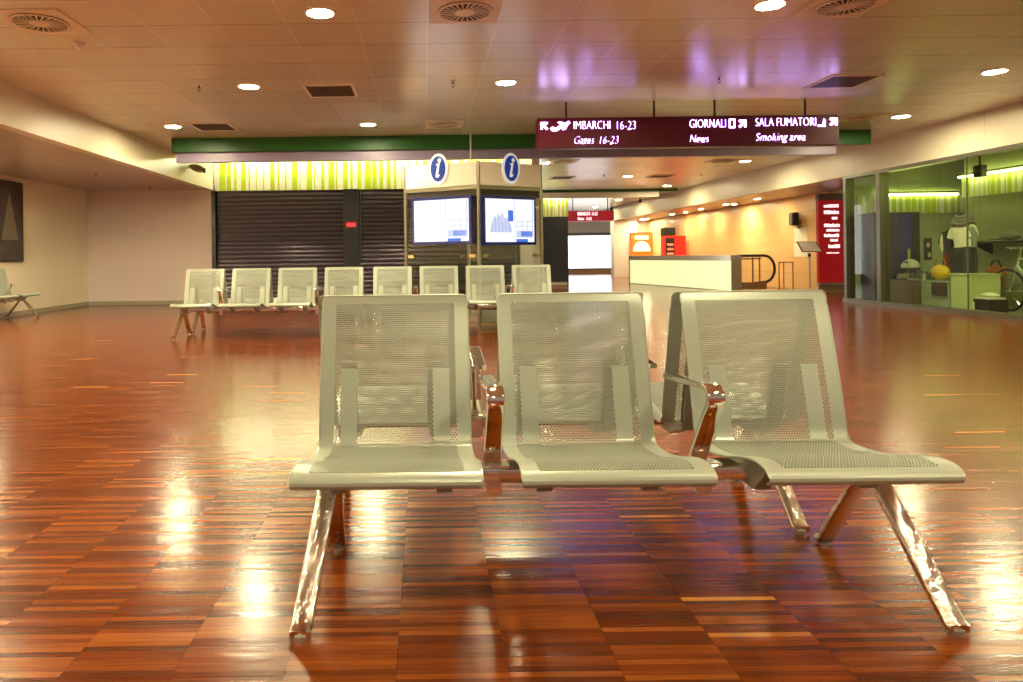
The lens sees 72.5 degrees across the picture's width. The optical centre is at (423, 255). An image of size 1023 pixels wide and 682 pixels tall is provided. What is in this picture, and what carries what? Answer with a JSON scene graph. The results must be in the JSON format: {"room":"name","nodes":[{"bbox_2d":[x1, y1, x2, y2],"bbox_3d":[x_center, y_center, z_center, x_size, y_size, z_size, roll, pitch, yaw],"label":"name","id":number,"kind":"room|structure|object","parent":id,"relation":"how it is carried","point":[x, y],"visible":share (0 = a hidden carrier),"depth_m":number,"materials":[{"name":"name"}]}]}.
{"room":"airport terminal","nodes":[
{"label":"airport terminal","id":0,"kind":"room"},
{"bbox_2d":[0,175,88,312],"bbox_3d":[-7.553,-0.221,5.650,0.200,2.630,19.700,-1,0,0],"label":"wall","id":1,"kind":"structure","parent":0,"point":[54,266],"depth_m":13.79,"materials":[{"name":"paint"}]},
{"bbox_2d":[0,179,23,261],"bbox_3d":[-7.440,-0.621,12.036,0.037,1.457,1.500,-1,0,0],"label":"poster","id":2,"kind":"object","parent":1,"relation":"attached to","point":[11,193],"visible":1,"depth_m":12.41,"materials":[{"name":"brown paper"}]},
{"bbox_2d":[0,300,194,317],"bbox_3d":[-6.028,1.033,5.550,2.820,0.085,19.500,-1,0,0],"label":"baseboard","id":3,"kind":"structure","parent":1,"relation":"attached to","point":[52,308],"depth_m":15.28,"materials":[{"name":"beige"}]},
{"bbox_2d":[0,128,203,190],"bbox_3d":[-6.204,-1.513,5.600,2.730,0.120,19.600,-1,0,0],"label":"ceiling","id":4,"kind":"structure","parent":0,"point":[21,156],"depth_m":11.65,"materials":[{"name":"beige paint"}]},
{"bbox_2d":[87,159,519,300],"bbox_3d":[-2.762,-0.966,15.400,9.800,4.000,0.200,-1,0,0],"label":"wall","id":5,"kind":"structure","parent":0,"point":[142,245],"depth_m":15.30,"materials":[{"name":"paint"}]},
{"bbox_2d":[0,80,212,189],"bbox_3d":[-4.768,-2.201,5.600,0.160,1.480,19.600,-1,0,0],"label":"soffit","id":6,"kind":"structure","parent":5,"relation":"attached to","point":[22,112],"depth_m":9.57,"materials":[{"name":"paint"}]},
{"bbox_2d":[188,164,205,172],"bbox_3d":[-4.508,-1.730,13.656,0.409,0.187,0.184,-1,0,15],"label":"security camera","id":7,"kind":"object","parent":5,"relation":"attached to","point":[195,167],"visible":1,"depth_m":13.59,"materials":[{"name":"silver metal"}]},
{"bbox_2d":[211,191,217,291],"bbox_3d":[-4.657,-0.192,15.390,0.089,2.500,0.220,-1,0,0],"label":"trim","id":8,"kind":"structure","parent":5,"relation":"attached to","point":[213,205],"depth_m":15.28,"materials":[{"name":"black metal"}]},
{"bbox_2d":[216,190,345,297],"bbox_3d":[-3.222,-0.220,15.385,3.000,2.520,0.090,-1,0,0],"label":"roller shutter","id":9,"kind":"object","parent":5,"relation":"attached to","point":[274,230],"visible":0.7,"depth_m":15.38,"materials":[{"name":"grey metal"}]},
{"bbox_2d":[344,189,358,291],"bbox_3d":[-1.598,-0.230,15.375,0.288,2.500,0.250,-1,0,0],"label":"trim","id":10,"kind":"structure","parent":5,"relation":"attached to","point":[351,195],"depth_m":15.25,"materials":[{"name":"black metal"}]},
{"bbox_2d":[346,221,356,227],"bbox_3d":[-1.608,-0.694,15.222,0.240,0.140,0.056,-1,0,0],"label":"sign","id":11,"kind":"object","parent":5,"relation":"attached to","point":[349,224],"visible":1,"depth_m":15.20,"materials":[{"name":"red"}]},
{"bbox_2d":[358,189,519,294],"bbox_3d":[0.321,-0.264,15.385,3.591,2.520,0.090,-1,0,0],"label":"roller shutter","id":12,"kind":"object","parent":5,"relation":"attached to","point":[380,211],"visible":0.38,"depth_m":15.38,"materials":[{"name":"grey metal"}]},
{"bbox_2d":[0,274,1022,681],"bbox_3d":[2.514,1.063,15.900,21.400,0.212,40.200,-1,0,0],"label":"floor","id":13,"kind":"structure","parent":0,"point":[153,529],"depth_m":2.44,"materials":[{"name":"brown wood"}]},
{"bbox_2d":[0,269,39,317],"bbox_3d":[-7.080,0.655,11.293,0.627,0.866,1.768,-1,0,0],"label":"bench","id":14,"kind":"object","parent":13,"relation":"on","point":[6,296],"visible":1,"depth_m":12.00,"materials":[{"name":"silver metal"}]},
{"bbox_2d":[170,267,362,339],"bbox_3d":[-1.972,0.592,8.838,2.352,0.866,0.627,-1,0,0],"label":"bench","id":15,"kind":"object","parent":13,"relation":"on","point":[189,306],"visible":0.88,"depth_m":9.06,"materials":[{"name":"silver metal"}]},
{"bbox_2d":[189,267,367,333],"bbox_3d":[-1.972,0.592,9.470,2.352,0.866,0.627,-1,0,0],"label":"bench","id":16,"kind":"object","parent":13,"relation":"on","point":[226,299],"visible":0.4,"depth_m":9.23,"materials":[{"name":"silver metal"}]},
{"bbox_2d":[377,265,547,326],"bbox_3d":[0.505,0.561,9.470,2.352,0.866,0.627,-1,0,0],"label":"bench","id":17,"kind":"object","parent":13,"relation":"on","point":[524,273],"visible":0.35,"depth_m":9.22,"materials":[{"name":"silver metal"}]},
{"bbox_2d":[370,265,558,336],"bbox_3d":[0.505,0.561,8.838,2.352,0.866,0.627,-1,0,0],"label":"bench","id":18,"kind":"object","parent":13,"relation":"on","point":[473,303],"visible":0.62,"depth_m":9.08,"materials":[{"name":"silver metal"}]},
{"bbox_2d":[403,160,543,322],"bbox_3d":[0.782,-0.215,10.875,1.917,2.411,1.111,-1,0,31],"label":"information kiosk","id":19,"kind":"object","parent":13,"relation":"on","point":[477,178],"visible":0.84,"depth_m":10.57,"materials":[{"name":"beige metal"}]},
{"bbox_2d":[429,154,447,183],"bbox_3d":[0.217,-1.331,10.552,0.330,0.470,0.033,-1,0,31],"label":"information sign","id":20,"kind":"object","parent":19,"relation":"attached to","point":[438,165],"visible":1,"depth_m":10.54,"materials":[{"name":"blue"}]},
{"bbox_2d":[412,195,472,244],"bbox_3d":[0.280,-0.538,10.512,1.033,0.724,0.102,-1,0,31],"label":"screen","id":21,"kind":"object","parent":19,"relation":"attached to","point":[447,219],"visible":1,"depth_m":10.45,"materials":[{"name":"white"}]},
{"bbox_2d":[481,195,535,244],"bbox_3d":[1.282,-0.535,10.470,1.002,0.737,0.102,-1,0,-30],"label":"screen","id":22,"kind":"object","parent":19,"relation":"attached to","point":[505,220],"visible":1,"depth_m":10.41,"materials":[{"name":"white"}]},
{"bbox_2d":[490,212,512,232],"bbox_3d":[1.157,-0.514,10.341,0.419,0.323,0.001,-1,0,-30],"label":"picture","id":23,"kind":"object","parent":22,"relation":"attached to","point":[500,222],"depth_m":10.34,"materials":[{"name":"blue"}]},
{"bbox_2d":[502,153,519,183],"bbox_3d":[1.328,-1.334,10.511,0.330,0.470,0.033,-1,0,-30],"label":"information sign","id":24,"kind":"object","parent":19,"relation":"attached to","point":[510,165],"visible":1,"depth_m":10.49,"materials":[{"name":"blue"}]},
{"bbox_2d":[543,198,568,285],"bbox_3d":[4.150,-0.547,22.185,0.816,2.990,0.830,-1,0,0],"label":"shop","id":25,"kind":"object","parent":13,"relation":"on","point":[555,211],"visible":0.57,"depth_m":21.80,"materials":[{"name":"black"}]},
{"bbox_2d":[318,289,813,534],"bbox_3d":[0.501,0.561,2.725,1.768,0.866,0.627,-1,0,0],"label":"bench","id":26,"kind":"object","parent":13,"relation":"on","point":[671,400],"visible":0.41,"depth_m":2.49,"materials":[{"name":"perforated painted metal"},{"name":"chrome"}]},
{"bbox_2d":[288,290,970,642],"bbox_3d":[0.529,0.560,2.093,1.768,0.866,0.627,-1,0,0],"label":"bench","id":27,"kind":"object","parent":13,"relation":"on","point":[333,470],"visible":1,"depth_m":2.29,"materials":[{"name":"silver metal"}]},
{"bbox_2d":[660,228,685,255],"bbox_3d":[9.296,-0.085,25.740,0.790,1.936,0.520,-1,0,0],"label":"machine","id":28,"kind":"object","parent":13,"relation":"on","point":[671,245],"visible":0.58,"depth_m":25.50,"materials":[{"name":"red"}]},
{"bbox_2d":[629,255,741,290],"bbox_3d":[7.475,0.447,20.322,0.310,0.920,5.548,-1,0,-10],"label":"parapet","id":29,"kind":"object","parent":13,"relation":"on","point":[710,272],"visible":0.92,"depth_m":19.47,"materials":[{"name":"backlit translucent white plastic"},{"name":"metal"}]},
{"bbox_2d":[741,254,775,289],"bbox_3d":[8.777,0.423,18.236,1.017,0.935,0.171,-1,0,0],"label":"handrail","id":30,"kind":"object","parent":13,"relation":"on","point":[760,284],"visible":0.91,"depth_m":18.18,"materials":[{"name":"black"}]},
{"bbox_2d":[778,262,793,289],"bbox_3d":[9.446,0.514,18.000,0.393,0.735,0.035,-1,0,0],"label":"railing","id":31,"kind":"object","parent":13,"relation":"on","point":[778,262],"visible":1,"depth_m":17.99,"materials":[{"name":"gold metal"}]},
{"bbox_2d":[797,242,821,288],"bbox_3d":[9.114,0.273,16.400,0.530,1.227,0.316,-1,0,0],"label":"stand","id":32,"kind":"object","parent":13,"relation":"on","point":[804,246],"visible":0.75,"depth_m":16.31,"materials":[{"name":"silver metal"}]},
{"bbox_2d":[815,193,843,292],"bbox_3d":[9.805,-0.309,16.560,0.760,2.373,0.160,-1,0,0],"label":"directory totem","id":33,"kind":"object","parent":13,"relation":"on","point":[829,206],"visible":0.94,"depth_m":16.50,"materials":[{"name":"red"}]},
{"bbox_2d":[861,212,919,299],"bbox_3d":[8.776,0.034,12.975,0.850,1.688,0.410,-1,0,0],"label":"tall cabinet","id":34,"kind":"object","parent":13,"relation":"on","point":[904,227],"visible":0.62,"depth_m":12.80,"materials":[{"name":"grey"}]},
{"bbox_2d":[890,279,921,303],"bbox_3d":[8.708,0.651,12.236,0.522,0.457,0.640,-1,0,0],"label":"pedestal","id":35,"kind":"object","parent":13,"relation":"on","point":[901,290],"visible":0.38,"depth_m":12.12,"materials":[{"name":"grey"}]},
{"bbox_2d":[896,270,911,278],"bbox_3d":[8.685,0.331,12.437,0.280,0.171,0.363,-1,0,0],"label":"helmet","id":36,"kind":"object","parent":35,"relation":"on","point":[903,274],"visible":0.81,"depth_m":12.37,"materials":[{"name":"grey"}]},
{"bbox_2d":[900,259,920,268],"bbox_3d":[8.682,0.141,12.316,0.280,0.171,0.363,-1,0,0],"label":"helmet","id":37,"kind":"object","parent":36,"relation":"on","point":[909,263],"visible":1,"depth_m":12.22,"materials":[{"name":"beige"}]},
{"bbox_2d":[907,269,926,279],"bbox_3d":[8.685,0.328,12.117,0.298,0.182,0.387,-1,0,0],"label":"helmet","id":38,"kind":"object","parent":35,"relation":"on","point":[915,274],"visible":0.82,"depth_m":12.05,"materials":[{"name":"grey"}]},
{"bbox_2d":[920,280,950,306],"bbox_3d":[8.783,0.643,11.559,0.472,0.471,0.658,-1,0,0],"label":"pedestal","id":39,"kind":"object","parent":13,"relation":"on","point":[927,298],"visible":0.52,"depth_m":11.57,"materials":[{"name":"grey"}]},
{"bbox_2d":[931,282,946,295],"bbox_3d":[8.537,0.550,11.439,0.020,0.220,0.320,-1,0,0],"label":"board","id":40,"kind":"object","parent":39,"relation":"attached to","point":[937,289],"visible":1,"depth_m":11.44,"materials":[{"name":"brown"}]},
{"bbox_2d":[930,258,950,279],"bbox_3d":[8.663,0.220,11.572,0.190,0.370,0.394,-1,0,0],"label":"bag","id":41,"kind":"object","parent":39,"relation":"on","point":[939,272],"visible":0.98,"depth_m":11.49,"materials":[{"name":"yellow"}]},
{"bbox_2d":[938,229,953,279],"bbox_3d":[8.929,-0.022,11.681,0.268,0.856,0.471,-1,0,-16],"label":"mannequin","id":42,"kind":"object","parent":39,"relation":"on","point":[945,243],"visible":0.48,"depth_m":11.65,"materials":[{"name":"plastic"}]},
{"bbox_2d":[949,273,1001,308],"bbox_3d":[8.757,0.577,10.960,0.522,0.604,0.392,-1,0,0],"label":"pedestal","id":43,"kind":"object","parent":13,"relation":"on","point":[979,283],"visible":0.65,"depth_m":10.78,"materials":[{"name":"green"}]},
{"bbox_2d":[947,214,978,272],"bbox_3d":[8.758,-0.203,11.176,0.310,0.960,0.636,-1,0,0],"label":"mannequin","id":44,"kind":"object","parent":43,"relation":"on","point":[957,232],"visible":0.91,"depth_m":11.09},
{"bbox_2d":[972,299,1008,312],"bbox_3d":[8.723,0.772,10.660,0.315,0.214,0.380,-1,0,0],"label":"box","id":45,"kind":"object","parent":13,"relation":"on","point":[977,304],"visible":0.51,"depth_m":10.47,"materials":[{"name":"black plastic"}]},
{"bbox_2d":[975,292,1004,299],"bbox_3d":[8.728,0.613,10.655,0.240,0.105,0.330,-1,0,0],"label":"stack","id":46,"kind":"object","parent":45,"relation":"on","point":[988,295],"visible":1,"depth_m":10.55,"materials":[{"name":"beige"}]},
{"bbox_2d":[984,260,1006,288],"bbox_3d":[9.457,0.471,11.410,0.279,0.797,0.347,-1,0,0],"label":"bag","id":47,"kind":"object","parent":13,"relation":"on","point":[992,268],"visible":0.37,"depth_m":11.34,"materials":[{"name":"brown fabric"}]},
{"bbox_2d":[996,247,1022,311],"bbox_3d":[9.255,0.375,10.425,0.544,1.030,1.726,-1,0,0],"label":"bicycle","id":48,"kind":"object","parent":13,"relation":"on","point":[1019,258],"visible":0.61,"depth_m":10.76,"materials":[{"name":"black"}]},
{"bbox_2d":[0,0,1022,210],"bbox_3d":[1.719,-2.097,15.400,12.810,0.150,39.200,-1,0,0],"label":"ceiling","id":49,"kind":"structure","parent":0,"point":[138,70],"depth_m":7.28,"materials":[{"name":"beige paint"}]},
{"bbox_2d":[0,8,90,33],"bbox_3d":[-3.203,-1.946,5.755,0.580,0.028,0.580,-1,0,0],"label":"ceiling vent","id":50,"kind":"object","parent":49,"relation":"in","point":[39,20],"visible":1,"depth_m":5.71,"materials":[{"name":"beige"}]},
{"bbox_2d":[71,41,84,48],"bbox_3d":[-3.184,-1.937,6.350,0.120,0.047,0.120,-1,0,0],"label":"smoke detector","id":51,"kind":"object","parent":49,"relation":"attached to","point":[76,44],"visible":1,"depth_m":6.32,"materials":[{"name":"white"}]},
{"bbox_2d":[163,124,181,127],"bbox_3d":[-3.771,-1.946,10.366,0.269,0.014,0.269,-1,0,0],"label":"recessed light","id":52,"kind":"object","parent":49,"relation":"in","point":[166,125],"visible":1,"depth_m":10.35,"materials":[{"name":"white"}]},
{"bbox_2d":[187,122,238,130],"bbox_3d":[-3.179,-1.953,10.445,0.600,0.014,0.600,-1,0,0],"label":"ceiling vent","id":53,"kind":"object","parent":49,"relation":"in","point":[223,126],"visible":1,"depth_m":10.39,"materials":[{"name":"brown"}]},
{"bbox_2d":[237,83,260,89],"bbox_3d":[-2.033,-1.968,8.015,0.269,0.014,0.269,-1,0,0],"label":"recessed light","id":54,"kind":"object","parent":49,"relation":"in","point":[249,86],"visible":1,"depth_m":8.00,"materials":[{"name":"white"}]},
{"bbox_2d":[240,85,257,88],"bbox_3d":[-2.033,-1.970,8.015,0.210,0.006,0.210,-1,0,0],"label":"diffuser","id":55,"kind":"object","parent":54,"relation":"attached to","point":[241,86],"depth_m":8.01,"materials":[{"name":"white"}]},
{"bbox_2d":[303,6,336,18],"bbox_3d":[-0.848,-1.983,5.626,0.269,0.014,0.269,-1,0,0],"label":"recessed light","id":56,"kind":"object","parent":49,"relation":"in","point":[318,12],"visible":1,"depth_m":5.61,"materials":[{"name":"white"}]},
{"bbox_2d":[307,9,332,16],"bbox_3d":[-0.848,-1.985,5.626,0.210,0.006,0.210,-1,0,0],"label":"diffuser","id":57,"kind":"object","parent":56,"relation":"attached to","point":[310,12],"depth_m":5.62,"materials":[{"name":"white"}]},
{"bbox_2d":[302,84,357,97],"bbox_3d":[-1.116,-1.979,8.281,0.600,0.014,0.600,-1,0,0],"label":"ceiling vent","id":58,"kind":"object","parent":49,"relation":"in","point":[313,90],"visible":1,"depth_m":8.23,"materials":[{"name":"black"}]},
{"bbox_2d":[359,122,376,125],"bbox_3d":[-0.844,-1.983,10.400,0.269,0.014,0.269,-1,0,0],"label":"recessed light","id":59,"kind":"object","parent":49,"relation":"in","point":[363,123],"visible":1,"depth_m":10.39,"materials":[{"name":"white"}]},
{"bbox_2d":[425,120,463,128],"bbox_3d":[0.304,-1.990,10.475,0.580,0.028,0.580,-1,0,0],"label":"ceiling vent","id":60,"kind":"object","parent":49,"relation":"in","point":[430,123],"visible":1,"depth_m":10.37,"materials":[{"name":"beige"}]},
{"bbox_2d":[429,0,503,23],"bbox_3d":[0.334,-1.990,5.622,0.580,0.028,0.580,-1,0,0],"label":"ceiling vent","id":61,"kind":"object","parent":49,"relation":"in","point":[440,11],"visible":1,"depth_m":5.59,"materials":[{"name":"beige"}]},
{"bbox_2d":[176,146,835,163],"bbox_3d":[1.365,-1.922,11.560,10.999,0.591,0.120,-1,0,0],"label":"ceiling beam","id":62,"kind":"structure","parent":49,"relation":"attached to","point":[459,154],"depth_m":11.50,"materials":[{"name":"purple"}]},
{"bbox_2d":[494,79,517,85],"bbox_3d":[0.948,-2.005,7.979,0.269,0.014,0.269,-1,0,0],"label":"recessed light","id":63,"kind":"object","parent":49,"relation":"in","point":[503,82],"visible":1,"depth_m":7.97,"materials":[{"name":"white"}]},
{"bbox_2d":[497,81,514,84],"bbox_3d":[0.948,-2.007,7.979,0.210,0.006,0.210,-1,0,0],"label":"diffuser","id":64,"kind":"object","parent":63,"relation":"attached to","point":[498,82],"depth_m":7.98,"materials":[{"name":"white"}]},
{"bbox_2d":[171,130,870,152],"bbox_3d":[1.609,-1.904,11.460,11.582,0.232,0.080,-1,0,0],"label":"trim","id":65,"kind":"structure","parent":49,"relation":"attached to","point":[846,137],"depth_m":11.42,"materials":[{"name":"green paint"}]},
{"bbox_2d":[549,176,575,178],"bbox_3d":[3.595,-2.038,17.976,0.600,0.014,0.600,-1,0,0],"label":"ceiling vent","id":66,"kind":"object","parent":49,"relation":"in","point":[552,177],"visible":1,"depth_m":17.87,"materials":[{"name":"brown"}]},
{"bbox_2d":[548,159,578,163],"bbox_3d":[2.997,-2.024,14.878,0.580,0.028,0.580,-1,0,0],"label":"ceiling vent","id":67,"kind":"object","parent":49,"relation":"in","point":[551,161],"visible":1,"depth_m":14.81,"materials":[{"name":"beige"}]},
{"bbox_2d":[568,198,613,221],"bbox_3d":[5.806,-1.641,24.055,1.605,0.863,0.130,-1,0,0],"label":"hanging sign","id":68,"kind":"object","parent":49,"relation":"hanging from","point":[573,216],"visible":0.98,"depth_m":24.00,"materials":[{"name":"red"}]},
{"bbox_2d":[543,191,658,198],"bbox_3d":[4.726,-1.960,21.600,5.200,0.298,0.200,-1,0,0],"label":"trim","id":69,"kind":"structure","parent":49,"relation":"attached to","point":[649,193],"depth_m":21.50,"materials":[{"name":"beige paint"}]},
{"bbox_2d":[543,188,677,192],"bbox_3d":[5.000,-2.025,21.460,5.750,0.080,0.080,-1,0,0],"label":"trim","id":70,"kind":"structure","parent":49,"relation":"attached to","point":[670,189],"depth_m":21.42,"materials":[{"name":"green paint"}]},
{"bbox_2d":[645,174,675,177],"bbox_3d":[6.127,-2.070,17.912,0.600,0.014,0.600,-1,0,0],"label":"ceiling vent","id":71,"kind":"object","parent":49,"relation":"in","point":[650,176],"visible":1,"depth_m":17.92,"materials":[{"name":"brown"}]},
{"bbox_2d":[535,99,838,149],"bbox_3d":[3.445,-1.734,9.064,3.940,0.618,0.152,-1,0,0],"label":"hanging sign","id":72,"kind":"object","parent":49,"relation":"hanging from","point":[714,131],"visible":1,"depth_m":9.00,"materials":[{"name":"red"}]},
{"bbox_2d":[704,159,740,162],"bbox_3d":[6.516,-2.068,15.087,0.580,0.028,0.580,-1,0,0],"label":"ceiling vent","id":73,"kind":"object","parent":49,"relation":"in","point":[713,160],"visible":1,"depth_m":14.99,"materials":[{"name":"beige"}]},
{"bbox_2d":[752,0,788,10],"bbox_3d":[2.794,-2.028,5.572,0.269,0.014,0.269,-1,0,0],"label":"recessed light","id":74,"kind":"object","parent":49,"relation":"in","point":[764,5],"visible":1,"depth_m":5.57,"materials":[{"name":"white"}]},
{"bbox_2d":[756,1,784,9],"bbox_3d":[2.794,-2.030,5.572,0.210,0.006,0.210,-1,0,0],"label":"diffuser","id":75,"kind":"object","parent":74,"relation":"attached to","point":[761,5],"depth_m":5.58,"materials":[{"name":"white"}]},
{"bbox_2d":[791,0,889,17],"bbox_3d":[3.421,-2.029,5.594,0.580,0.028,0.580,-1,0,0],"label":"ceiling vent","id":76,"kind":"object","parent":49,"relation":"in","point":[819,8],"visible":1,"depth_m":5.64,"materials":[{"name":"beige"}]},
{"bbox_2d":[804,74,884,88],"bbox_3d":[4.937,-2.055,8.130,0.600,0.014,0.600,-1,0,0],"label":"ceiling vent","id":77,"kind":"object","parent":49,"relation":"in","point":[845,80],"visible":1,"depth_m":8.10,"materials":[{"name":"brown"}]},
{"bbox_2d":[839,113,895,121],"bbox_3d":[6.617,-2.069,10.377,0.580,0.028,0.580,-1,0,0],"label":"ceiling vent","id":78,"kind":"object","parent":49,"relation":"in","point":[857,117],"visible":0.98,"depth_m":10.28,"materials":[{"name":"beige"}]},
{"bbox_2d":[890,114,911,117],"bbox_3d":[7.118,-2.082,10.296,0.269,0.014,0.269,-1,0,0],"label":"recessed light","id":79,"kind":"object","parent":49,"relation":"in","point":[901,115],"visible":1,"depth_m":10.28,"materials":[{"name":"white"}]},
{"bbox_2d":[980,68,1010,74],"bbox_3d":[6.421,-2.073,7.759,0.269,0.014,0.269,-1,0,0],"label":"recessed light","id":80,"kind":"object","parent":49,"relation":"in","point":[997,70],"visible":1,"depth_m":7.75,"materials":[{"name":"white"}]},
{"bbox_2d":[983,70,1006,73],"bbox_3d":[6.421,-2.075,7.759,0.210,0.006,0.210,-1,0,0],"label":"diffuser","id":81,"kind":"object","parent":80,"relation":"attached to","point":[986,71],"depth_m":7.75,"materials":[{"name":"white"}]},
{"bbox_2d":[520,159,539,291],"bbox_3d":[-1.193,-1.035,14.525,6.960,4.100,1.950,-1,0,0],"label":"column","id":82,"kind":"structure","parent":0,"point":[526,251],"depth_m":13.66,"materials":[{"name":"beige paint"}]},
{"bbox_2d":[568,221,610,232],"bbox_3d":[6.993,-0.588,34.700,10.000,3.000,0.200,-1,0,0],"label":"wall","id":83,"kind":"structure","parent":0,"point":[582,226],"depth_m":34.60,"materials":[{"name":"beige paint"}]},
{"bbox_2d":[568,232,610,273],"bbox_3d":[8.318,-0.136,34.500,2.502,2.063,0.200,-1,0,0],"label":"window","id":84,"kind":"structure","parent":83,"relation":"in","point":[588,253],"depth_m":34.50,"materials":[{"name":"white"}]},
{"bbox_2d":[610,207,636,276],"bbox_3d":[8.643,-0.608,29.850,1.000,3.000,0.500,-1,0,0],"label":"wall pillar","id":85,"kind":"structure","parent":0,"point":[620,229],"depth_m":29.60,"materials":[{"name":"beige paint"}]},
{"bbox_2d":[630,232,651,255],"bbox_3d":[9.309,-0.066,29.540,0.903,1.900,0.120,-1,0,0],"label":"sign","id":86,"kind":"object","parent":85,"relation":"attached to","point":[640,242],"visible":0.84,"depth_m":29.50,"materials":[{"name":"orange plastic"}]},
{"bbox_2d":[637,220,647,231],"bbox_3d":[9.633,-0.621,30.200,0.680,3.000,0.200,-1,0,0],"label":"wall","id":87,"kind":"structure","parent":0,"point":[642,225],"depth_m":30.10,"materials":[{"name":"beige paint"}]},
{"bbox_2d":[621,179,842,219],"bbox_3d":[9.085,-1.614,21.775,1.590,0.120,16.850,-1,0,0],"label":"ceiling","id":88,"kind":"structure","parent":0,"point":[834,185],"depth_m":18.71,"materials":[{"name":"paint"}]},
{"bbox_2d":[648,192,822,289],"bbox_3d":[9.896,-0.404,23.550,0.200,2.560,13.300,-1,0,0],"label":"wall","id":89,"kind":"structure","parent":0,"point":[761,227],"depth_m":20.32,"materials":[{"name":"beige paint"}]},
{"bbox_2d":[789,212,799,227],"bbox_3d":[9.672,-0.928,17.987,0.235,0.410,0.200,-1,0,0],"label":"wall speaker","id":90,"kind":"object","parent":89,"relation":"attached to","point":[794,220],"visible":1,"depth_m":17.91,"materials":[{"name":"black plastic"}]},
{"bbox_2d":[794,227,807,241],"bbox_3d":[9.791,-0.562,17.928,0.006,0.360,0.640,-1,0,0],"label":"paper notice","id":91,"kind":"object","parent":89,"relation":"attached to","point":[800,234],"visible":1,"depth_m":17.89,"materials":[{"name":"beige"}]},
{"bbox_2d":[794,243,807,256],"bbox_3d":[9.796,-0.163,17.948,0.006,0.360,0.640,-1,0,0],"label":"paper notice","id":92,"kind":"object","parent":89,"relation":"attached to","point":[797,252],"visible":0.57,"depth_m":18.04,"materials":[{"name":"beige"}]},
{"bbox_2d":[854,159,964,297],"bbox_3d":[10.199,-0.578,13.360,3.990,2.900,0.120,-1,0,0],"label":"wall","id":93,"kind":"structure","parent":0,"point":[942,176],"depth_m":13.30,"materials":[{"name":"green paint"}]},
{"bbox_2d":[611,101,1022,219],"bbox_3d":[8.206,-1.968,13.000,0.160,0.870,34.400,-1,0,0],"label":"soffit","id":94,"kind":"structure","parent":93,"relation":"attached to","point":[1000,126],"depth_m":12.76,"materials":[{"name":"paint"}]},
{"bbox_2d":[843,179,855,297],"bbox_3d":[8.201,-0.338,13.305,0.170,2.290,0.080,-1,0,0],"label":"trim","id":95,"kind":"structure","parent":93,"relation":"attached to","point":[848,184],"depth_m":13.27,"materials":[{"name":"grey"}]},
{"bbox_2d":[876,173,889,300],"bbox_3d":[8.201,-0.338,12.331,0.170,2.290,0.100,-1,0,0],"label":"trim","id":96,"kind":"structure","parent":93,"relation":"attached to","point":[882,179],"depth_m":12.28,"materials":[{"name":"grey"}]},
{"bbox_2d":[857,195,964,213],"bbox_3d":[9.613,-0.990,13.274,2.550,0.340,0.048,-1,0,0],"label":"striped band","id":97,"kind":"object","parent":93,"relation":"attached to","point":[933,203],"visible":0.64,"depth_m":13.25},
{"bbox_2d":[889,191,958,195],"bbox_3d":[9.486,-1.200,13.230,1.500,0.077,0.050,-1,0,0],"label":"tube","id":98,"kind":"object","parent":93,"relation":"attached to","point":[928,192],"visible":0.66,"depth_m":13.21,"materials":[{"name":"beige"}]},
{"bbox_2d":[924,238,931,259],"bbox_3d":[9.704,-0.134,13.286,0.140,0.420,0.028,-1,0,0],"label":"poster","id":99,"kind":"object","parent":93,"relation":"attached to","point":[927,241],"visible":1,"depth_m":13.28,"materials":[{"name":"brown paper"}]},
{"bbox_2d":[842,142,1022,179],"bbox_3d":[8.202,-1.513,8.710,0.160,0.060,9.420,-1,0,0],"label":"trim","id":100,"kind":"structure","parent":93,"relation":"attached to","point":[1017,146],"depth_m":10.83,"materials":[{"name":"yellow"}]},
{"bbox_2d":[843,298,1022,321],"bbox_3d":[8.221,0.852,8.710,0.160,0.090,9.420,-1,0,0],"label":"trim","id":101,"kind":"structure","parent":93,"relation":"attached to","point":[920,307],"depth_m":10.86,"materials":[{"name":"grey"}]},
{"bbox_2d":[966,157,968,309],"bbox_3d":[8.156,-0.337,10.356,0.020,2.290,0.012,-1,0,0],"label":"trim","id":102,"kind":"structure","parent":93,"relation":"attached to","point":[966,157],"depth_m":10.35,"materials":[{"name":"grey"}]},
{"bbox_2d":[964,149,1022,307],"bbox_3d":[10.069,-0.576,8.375,0.150,2.900,8.750,-1,0,0],"label":"wall","id":103,"kind":"structure","parent":0,"point":[993,215],"depth_m":11.94,"materials":[{"name":"green paint"}]},
{"bbox_2d":[957,164,1022,178],"bbox_3d":[9.842,-1.465,11.775,0.050,0.077,1.850,-1,0,0],"label":"fluorescent light","id":104,"kind":"object","parent":103,"relation":"attached to","point":[1020,166],"visible":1,"depth_m":11.79,"materials":[{"name":"beige"}]},
{"bbox_2d":[962,171,1022,197],"bbox_3d":[9.959,-1.245,8.475,0.048,0.340,8.550,-1,0,0],"label":"striped band","id":105,"kind":"object","parent":103,"relation":"attached to","point":[1011,182],"visible":1,"depth_m":12.02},
{"bbox_2d":[977,240,1022,254],"bbox_3d":[9.719,-0.137,11.523,0.540,0.230,1.500,-1,0,0],"label":"shelf","id":106,"kind":"object","parent":103,"relation":"attached to","point":[987,246],"visible":0.75,"depth_m":12.11,"materials":[{"name":"black metal"}]},
{"bbox_2d":[989,231,1021,240],"bbox_3d":[9.558,-0.332,11.350,0.296,0.160,0.423,-1,0,-39],"label":"cap","id":107,"kind":"object","parent":106,"relation":"on","point":[1007,235],"visible":1,"depth_m":11.22,"materials":[{"name":"grey"}]},
{"bbox_3d":[10.232,-1.928,8.650,3.890,0.100,9.300,-1,0,0],"label":"ceiling","id":108,"kind":"structure","parent":0,"visible":0},
{"bbox_2d":[973,156,986,176],"bbox_3d":[9.481,-1.609,11.768,0.120,0.519,0.180,-1,0,0],"label":"projector","id":109,"kind":"object","parent":108,"relation":"hanging from","point":[979,170],"visible":0.81,"depth_m":11.71,"materials":[{"name":"black plastic"}]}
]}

